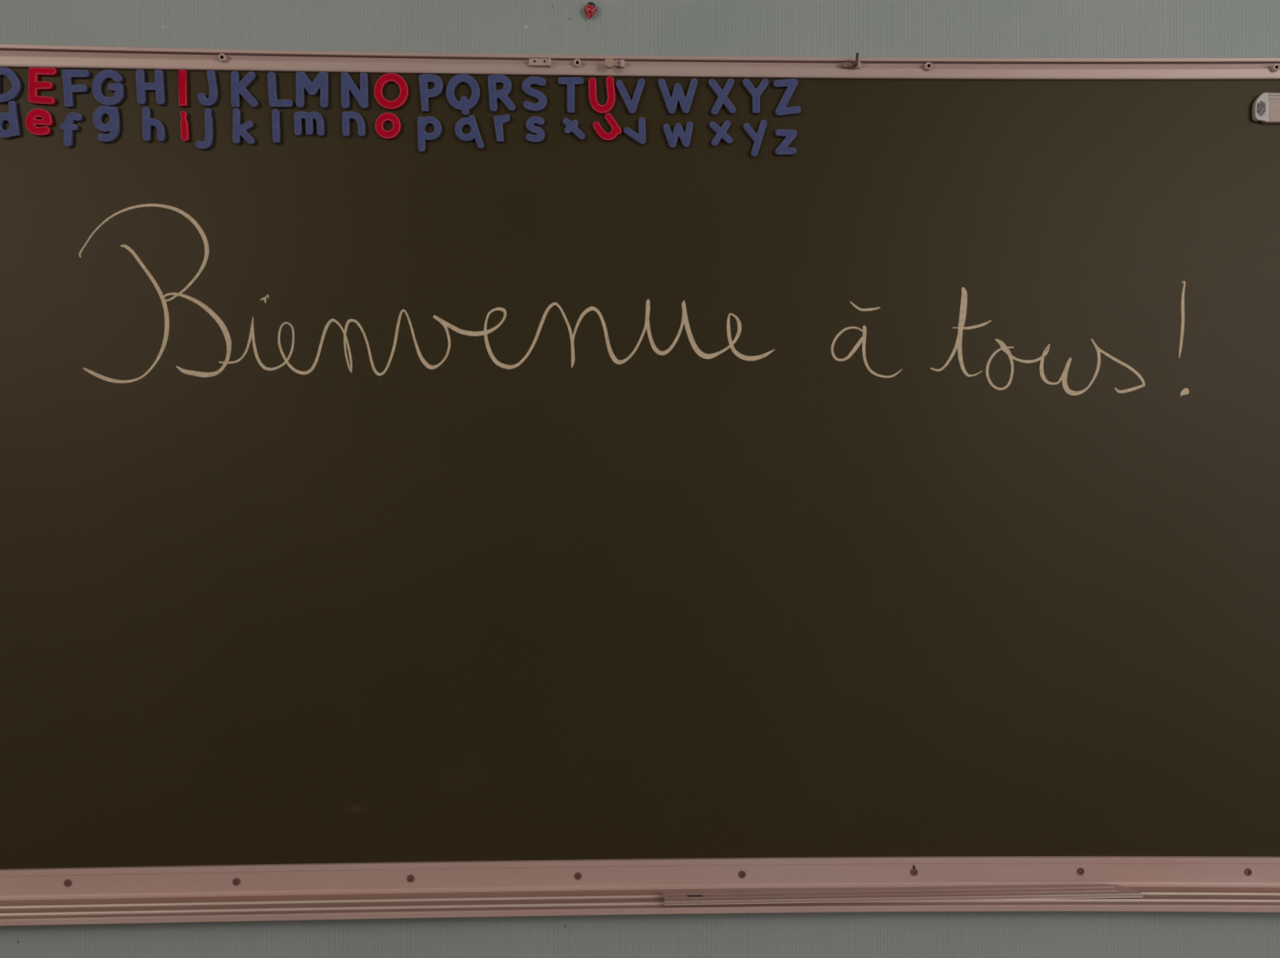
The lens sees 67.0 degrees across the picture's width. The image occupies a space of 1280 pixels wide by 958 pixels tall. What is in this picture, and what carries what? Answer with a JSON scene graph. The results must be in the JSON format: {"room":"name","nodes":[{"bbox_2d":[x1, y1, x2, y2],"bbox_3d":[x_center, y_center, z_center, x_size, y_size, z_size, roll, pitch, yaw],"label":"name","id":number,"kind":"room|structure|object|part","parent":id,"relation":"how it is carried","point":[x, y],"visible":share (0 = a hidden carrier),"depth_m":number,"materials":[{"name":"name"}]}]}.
{"room":"school classroom","nodes":[
{"label":"school classroom","id":0,"kind":"room"},
{"bbox_2d":[0,0,1279,957],"bbox_3d":[-0.003,0.000,1.547,7.000,3.000,0.150,0,0,-1],"label":"wall","id":1,"kind":"structure","parent":0,"point":[973,28],"depth_m":1.47,"materials":[{"name":"paint"}]},
{"bbox_2d":[584,1,596,18],"bbox_3d":[-0.075,-0.711,1.464,0.019,0.026,0.012,0,0,-1],"label":"pin","id":2,"kind":"object","parent":1,"relation":"attached to","point":[590,9],"visible":1,"depth_m":1.46,"materials":[{"name":"plastic"}]},
{"bbox_2d":[0,44,1279,926],"bbox_3d":[0.000,-0.006,1.425,2.660,1.286,0.095,0,0,-1],"label":"chalkboard","id":3,"kind":"object","parent":1,"relation":"attached to","point":[562,524],"depth_m":1.45,"materials":[{"name":"ceramic"}]},
{"bbox_2d":[0,101,21,138],"bbox_3d":[-0.933,-0.529,1.424,0.038,0.055,0.006,0,0,-1],"label":"magnet","id":4,"kind":"object","parent":3,"relation":"attached to","point":[14,130],"visible":1,"depth_m":1.42,"materials":[{"name":"blue plastic"}]},
{"bbox_2d":[0,66,21,103],"bbox_3d":[-0.934,-0.580,1.424,0.043,0.052,0.006,0,0,-1],"label":"magnet","id":5,"kind":"object","parent":3,"relation":"attached to","point":[15,89],"visible":1,"depth_m":1.42,"materials":[{"name":"blue plastic"}]},
{"bbox_2d":[25,108,53,136],"bbox_3d":[-0.886,-0.526,1.425,0.039,0.040,0.006,0,0,-1],"label":"magnet","id":6,"kind":"object","parent":3,"relation":"attached to","point":[32,121],"visible":1,"depth_m":1.42,"materials":[{"name":"red plastic"}]},
{"bbox_2d":[27,67,57,105],"bbox_3d":[-0.880,-0.579,1.425,0.041,0.054,0.006,0,0,-1],"label":"magnet","id":7,"kind":"object","parent":3,"relation":"attached to","point":[34,85],"visible":1,"depth_m":1.42,"materials":[{"name":"red plastic"}]},
{"bbox_2d":[59,111,83,147],"bbox_3d":[-0.839,-0.515,1.427,0.032,0.051,0.006,0,0,-1],"label":"magnet","id":8,"kind":"object","parent":3,"relation":"attached to","point":[68,127],"visible":1,"depth_m":1.42,"materials":[{"name":"blue plastic"}]},
{"bbox_2d":[62,69,90,107],"bbox_3d":[-0.832,-0.576,1.427,0.039,0.056,0.006,0,0,-1],"label":"magnet","id":9,"kind":"object","parent":3,"relation":"attached to","point":[69,89],"visible":1,"depth_m":1.42,"materials":[{"name":"blue plastic"}]},
{"bbox_2d":[92,105,119,142],"bbox_3d":[-0.788,-0.524,1.428,0.039,0.054,0.006,0,0,-1],"label":"magnet","id":10,"kind":"object","parent":3,"relation":"attached to","point":[113,126],"visible":1,"depth_m":1.43,"materials":[{"name":"blue plastic"}]},
{"bbox_2d":[92,69,124,106],"bbox_3d":[-0.785,-0.578,1.428,0.045,0.053,0.006,0,0,-1],"label":"magnet","id":11,"kind":"object","parent":3,"relation":"attached to","point":[97,83],"visible":1,"depth_m":1.43,"materials":[{"name":"blue plastic"}]},
{"bbox_2d":[135,69,165,105],"bbox_3d":[-0.724,-0.579,1.429,0.042,0.052,0.006,0,0,-1],"label":"magnet","id":12,"kind":"object","parent":3,"relation":"attached to","point":[158,86],"visible":1,"depth_m":1.43,"materials":[{"name":"blue plastic"}]},
{"bbox_2d":[142,106,165,142],"bbox_3d":[-0.719,-0.525,1.429,0.033,0.052,0.006,0,0,-1],"label":"magnet","id":13,"kind":"object","parent":3,"relation":"attached to","point":[148,122],"visible":1,"depth_m":1.43,"materials":[{"name":"blue plastic"}]},
{"bbox_2d":[177,69,187,106],"bbox_3d":[-0.676,-0.578,1.431,0.013,0.054,0.006,0,0,-1],"label":"magnet","id":14,"kind":"object","parent":3,"relation":"attached to","point":[182,74],"visible":1,"depth_m":1.43,"materials":[{"name":"red plastic"}]},
{"bbox_2d":[180,111,189,142],"bbox_3d":[-0.673,-0.522,1.431,0.012,0.044,0.006,0,0,-1],"label":"magnet","id":15,"kind":"object","parent":3,"relation":"attached to","point":[184,128],"visible":1,"depth_m":1.43,"materials":[{"name":"red plastic"}]},
{"bbox_2d":[195,107,213,150],"bbox_3d":[-0.645,-0.518,1.431,0.026,0.061,0.006,0,0,-1],"label":"magnet","id":16,"kind":"object","parent":3,"relation":"attached to","point":[206,144],"visible":1,"depth_m":1.43,"materials":[{"name":"blue plastic"}]},
{"bbox_2d":[197,70,218,106],"bbox_3d":[-0.640,-0.578,1.431,0.029,0.053,0.006,0,0,-1],"label":"magnet","id":17,"kind":"object","parent":3,"relation":"attached to","point":[212,99],"visible":1,"depth_m":1.43,"materials":[{"name":"blue plastic"}]},
{"bbox_2d":[232,107,255,145],"bbox_3d":[-0.587,-0.523,1.433,0.032,0.053,0.006,0,0,-1],"label":"magnet","id":18,"kind":"object","parent":3,"relation":"attached to","point":[239,130],"visible":1,"depth_m":1.43,"materials":[{"name":"blue plastic"}]},
{"bbox_2d":[231,71,258,107],"bbox_3d":[-0.586,-0.578,1.433,0.039,0.054,0.006,0,0,-1],"label":"magnet","id":19,"kind":"object","parent":3,"relation":"attached to","point":[237,86],"visible":1,"depth_m":1.43,"materials":[{"name":"blue plastic"}]},
{"bbox_2d":[271,108,280,143],"bbox_3d":[-0.540,-0.523,1.434,0.012,0.050,0.006,0,0,-1],"label":"magnet","id":20,"kind":"object","parent":3,"relation":"attached to","point":[275,113],"visible":1,"depth_m":1.43,"materials":[{"name":"blue plastic"}]},
{"bbox_2d":[267,71,293,107],"bbox_3d":[-0.533,-0.578,1.434,0.037,0.053,0.006,0,0,-1],"label":"magnet","id":21,"kind":"object","parent":3,"relation":"attached to","point":[273,102],"visible":1,"depth_m":1.43,"materials":[{"name":"blue plastic"}]},
{"bbox_2d":[293,111,324,136],"bbox_3d":[-0.491,-0.527,1.435,0.044,0.036,0.006,0,0,-1],"label":"magnet","id":22,"kind":"object","parent":3,"relation":"attached to","point":[309,117],"visible":1,"depth_m":1.43,"materials":[{"name":"blue plastic"}]},
{"bbox_2d":[295,71,328,108],"bbox_3d":[-0.487,-0.578,1.435,0.047,0.053,0.006,0,0,-1],"label":"magnet","id":23,"kind":"object","parent":3,"relation":"attached to","point":[320,82],"visible":1,"depth_m":1.43,"materials":[{"name":"blue plastic"}]},
{"bbox_2d":[342,111,365,137],"bbox_3d":[-0.425,-0.527,1.437,0.034,0.038,0.006,0,0,-1],"label":"magnet","id":24,"kind":"object","parent":3,"relation":"attached to","point":[346,116],"visible":1,"depth_m":1.43,"materials":[{"name":"blue plastic"}]},
{"bbox_2d":[341,72,368,109],"bbox_3d":[-0.424,-0.577,1.437,0.040,0.054,0.006,0,0,-1],"label":"magnet","id":25,"kind":"object","parent":3,"relation":"attached to","point":[347,82],"visible":1,"depth_m":1.43,"materials":[{"name":"blue plastic"}]},
{"bbox_2d":[374,112,401,139],"bbox_3d":[-0.375,-0.525,1.438,0.038,0.039,0.006,0,0,-1],"label":"magnet","id":26,"kind":"object","parent":3,"relation":"attached to","point":[382,118],"visible":1,"depth_m":1.44,"materials":[{"name":"red plastic"}]},
{"bbox_2d":[373,72,408,110],"bbox_3d":[-0.370,-0.577,1.438,0.051,0.054,0.006,0,0,-1],"label":"magnet","id":27,"kind":"object","parent":3,"relation":"attached to","point":[385,78],"visible":1,"depth_m":1.44,"materials":[{"name":"red plastic"}]},
{"bbox_2d":[417,115,441,152],"bbox_3d":[-0.313,-0.513,1.439,0.036,0.053,0.006,0,0,-1],"label":"magnet","id":28,"kind":"object","parent":3,"relation":"attached to","point":[422,122],"visible":1,"depth_m":1.44,"materials":[{"name":"blue plastic"}]},
{"bbox_2d":[418,73,443,112],"bbox_3d":[-0.311,-0.575,1.439,0.036,0.056,0.006,0,0,-1],"label":"magnet","id":29,"kind":"object","parent":3,"relation":"attached to","point":[426,94],"visible":1,"depth_m":1.44,"materials":[{"name":"blue plastic"}]},
{"bbox_2d":[445,74,479,115],"bbox_3d":[-0.264,-0.572,1.441,0.050,0.061,0.006,0,0,-1],"label":"magnet","id":30,"kind":"object","parent":3,"relation":"attached to","point":[464,105],"visible":1,"depth_m":1.44,"materials":[{"name":"blue plastic"}]},
{"bbox_2d":[454,115,484,149],"bbox_3d":[-0.254,-0.517,1.441,0.044,0.050,0.006,0,0,-1],"label":"magnet","id":31,"kind":"object","parent":3,"relation":"attached to","point":[470,121],"visible":1,"depth_m":1.44,"materials":[{"name":"blue plastic"}]},
{"bbox_2d":[493,114,510,142],"bbox_3d":[-0.206,-0.523,1.442,0.024,0.041,0.006,0,0,-1],"label":"magnet","id":32,"kind":"object","parent":3,"relation":"attached to","point":[499,121],"visible":1,"depth_m":1.44,"materials":[{"name":"blue plastic"}]},
{"bbox_2d":[488,74,515,112],"bbox_3d":[-0.206,-0.575,1.442,0.041,0.055,0.006,0,0,-1],"label":"magnet","id":33,"kind":"object","parent":3,"relation":"attached to","point":[502,94],"visible":1,"depth_m":1.44,"materials":[{"name":"blue plastic"}]},
{"bbox_2d":[521,75,546,111],"bbox_3d":[-0.158,-0.575,1.443,0.037,0.052,0.006,0,0,-1],"label":"magnet","id":34,"kind":"object","parent":3,"relation":"attached to","point":[527,82],"visible":1,"depth_m":1.44,"materials":[{"name":"blue plastic"}]},
{"bbox_2d":[525,115,545,142],"bbox_3d":[-0.156,-0.522,1.443,0.029,0.039,0.006,0,0,-1],"label":"magnet","id":35,"kind":"object","parent":3,"relation":"attached to","point":[540,136],"visible":1,"depth_m":1.44,"materials":[{"name":"blue plastic"}]},
{"bbox_2d":[528,57,551,67],"bbox_3d":[-0.149,-0.619,1.437,0.032,0.011,0.010,0,0,-1],"label":"slider","id":36,"kind":"object","parent":3,"relation":"attached to","point":[533,62],"visible":1,"depth_m":1.43,"materials":[{"name":"plastic"}]},
{"bbox_2d":[557,76,583,113],"bbox_3d":[-0.103,-0.574,1.444,0.039,0.053,0.006,0,0,-1],"label":"magnet","id":37,"kind":"object","parent":3,"relation":"attached to","point":[571,82],"visible":1,"depth_m":1.44,"materials":[{"name":"blue plastic"}]},
{"bbox_2d":[562,117,585,140],"bbox_3d":[-0.099,-0.523,1.445,0.033,0.032,0.006,0,0,-1],"label":"magnet","id":38,"kind":"object","parent":3,"relation":"attached to","point":[571,126],"visible":1,"depth_m":1.44,"materials":[{"name":"blue plastic"}]},
{"bbox_2d":[588,75,615,114],"bbox_3d":[-0.057,-0.574,1.446,0.040,0.056,0.006,0,0,-1],"label":"magnet","id":39,"kind":"object","parent":3,"relation":"attached to","point":[607,107],"visible":1,"depth_m":1.44,"materials":[{"name":"red plastic"}]},
{"bbox_2d":[592,112,621,141],"bbox_3d":[-0.049,-0.527,1.446,0.043,0.041,0.006,0,0,-1],"label":"magnet","id":40,"kind":"object","parent":3,"relation":"attached to","point":[615,131],"visible":1,"depth_m":1.44,"materials":[{"name":"red plastic"}]},
{"bbox_2d":[604,57,624,68],"bbox_3d":[-0.038,-0.616,1.436,0.030,0.016,0.018,0,0,-1],"label":"clamp","id":41,"kind":"object","parent":3,"relation":"attached to","point":[609,63],"visible":1,"depth_m":1.43,"materials":[{"name":"beige plastic"}]},
{"bbox_3d":[-0.045,-0.616,1.435,0.015,0.015,0.016,0,0,-1],"label":"knob","id":42,"kind":"part","parent":41,"relation":"part of","materials":[{"name":"beige plastic"}]},
{"bbox_2d":[615,78,644,114],"bbox_3d":[-0.014,-0.573,1.447,0.044,0.053,0.006,0,0,-1],"label":"magnet","id":43,"kind":"object","parent":3,"relation":"attached to","point":[631,105],"visible":1,"depth_m":1.44,"materials":[{"name":"blue plastic"}]},
{"bbox_2d":[623,116,645,145],"bbox_3d":[-0.008,-0.521,1.447,0.033,0.041,0.006,0,0,-1],"label":"magnet","id":44,"kind":"object","parent":3,"relation":"attached to","point":[640,138],"visible":1,"depth_m":1.44,"materials":[{"name":"blue plastic"}]},
{"bbox_3d":[-0.001,-0.624,1.457,2.600,0.042,0.030,0,0,-1],"label":"map rail","id":45,"kind":"part","parent":3,"relation":"part of","materials":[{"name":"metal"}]},
{"bbox_2d":[0,856,1279,926],"bbox_3d":[0.000,0.604,1.425,2.600,0.067,0.095,0,0,-1],"label":"chalk tray","id":46,"kind":"object","parent":3,"relation":"on","point":[35,891],"depth_m":1.43,"materials":[{"name":"metal"}]},
{"bbox_2d":[662,121,693,148],"bbox_3d":[0.057,-0.516,1.448,0.046,0.040,0.006,0,0,-1],"label":"magnet","id":47,"kind":"object","parent":3,"relation":"attached to","point":[685,137],"visible":1,"depth_m":1.45,"materials":[{"name":"blue plastic"}]},
{"bbox_2d":[657,78,697,114],"bbox_3d":[0.057,-0.574,1.448,0.059,0.054,0.006,0,0,-1],"label":"magnet","id":48,"kind":"object","parent":3,"relation":"attached to","point":[677,95],"visible":1,"depth_m":1.45,"materials":[{"name":"blue plastic"}]},
{"bbox_2d":[709,120,733,146],"bbox_3d":[0.121,-0.519,1.450,0.035,0.039,0.006,0,0,-1],"label":"magnet","id":49,"kind":"object","parent":3,"relation":"attached to","point":[721,132],"visible":1,"depth_m":1.45,"materials":[{"name":"blue plastic"}]},
{"bbox_2d":[708,78,735,115],"bbox_3d":[0.123,-0.573,1.450,0.041,0.055,0.006,0,0,-1],"label":"magnet","id":50,"kind":"object","parent":3,"relation":"attached to","point":[722,99],"visible":1,"depth_m":1.45,"materials":[{"name":"blue plastic"}]},
{"bbox_2d":[742,120,767,157],"bbox_3d":[0.172,-0.511,1.451,0.036,0.056,0.006,0,0,-1],"label":"magnet","id":51,"kind":"object","parent":3,"relation":"attached to","point":[757,138],"visible":1,"depth_m":1.45,"materials":[{"name":"blue plastic"}]},
{"bbox_2d":[742,78,768,114],"bbox_3d":[0.173,-0.575,1.451,0.039,0.052,0.006,0,0,-1],"label":"magnet","id":52,"kind":"object","parent":3,"relation":"attached to","point":[755,93],"visible":1,"depth_m":1.45,"materials":[{"name":"blue plastic"}]},
{"bbox_2d":[774,128,797,155],"bbox_3d":[0.220,-0.506,1.452,0.033,0.038,0.006,0,0,-1],"label":"magnet","id":53,"kind":"object","parent":3,"relation":"attached to","point":[789,135],"visible":1,"depth_m":1.45,"materials":[{"name":"blue plastic"}]},
{"bbox_2d":[773,78,800,116],"bbox_3d":[0.221,-0.574,1.452,0.042,0.056,0.006,0,0,-1],"label":"magnet","id":54,"kind":"object","parent":3,"relation":"attached to","point":[781,109],"visible":1,"depth_m":1.45,"materials":[{"name":"blue plastic"}]},
{"bbox_2d":[841,52,860,69],"bbox_3d":[0.317,-0.625,1.444,0.027,0.018,0.018,0,0,-1],"label":"hook","id":55,"kind":"object","parent":3,"relation":"attached to","point":[856,64],"visible":1,"depth_m":1.45,"materials":[{"name":"silver metal"}]},
{"bbox_3d":[0.385,0.608,1.417,0.702,0.007,0.041,0,0,-3],"label":"metal strip","id":56,"kind":"part","parent":3,"relation":"part of","materials":[{"name":"silver metal"}]},
{"bbox_2d":[1252,92,1279,124],"bbox_3d":[1.014,-0.565,1.470,0.163,0.046,0.009,0,0,-1],"label":"bar","id":57,"kind":"object","parent":3,"relation":"attached to","point":[1266,107],"visible":1,"depth_m":1.47,"materials":[{"name":"white plastic"}]}
]}

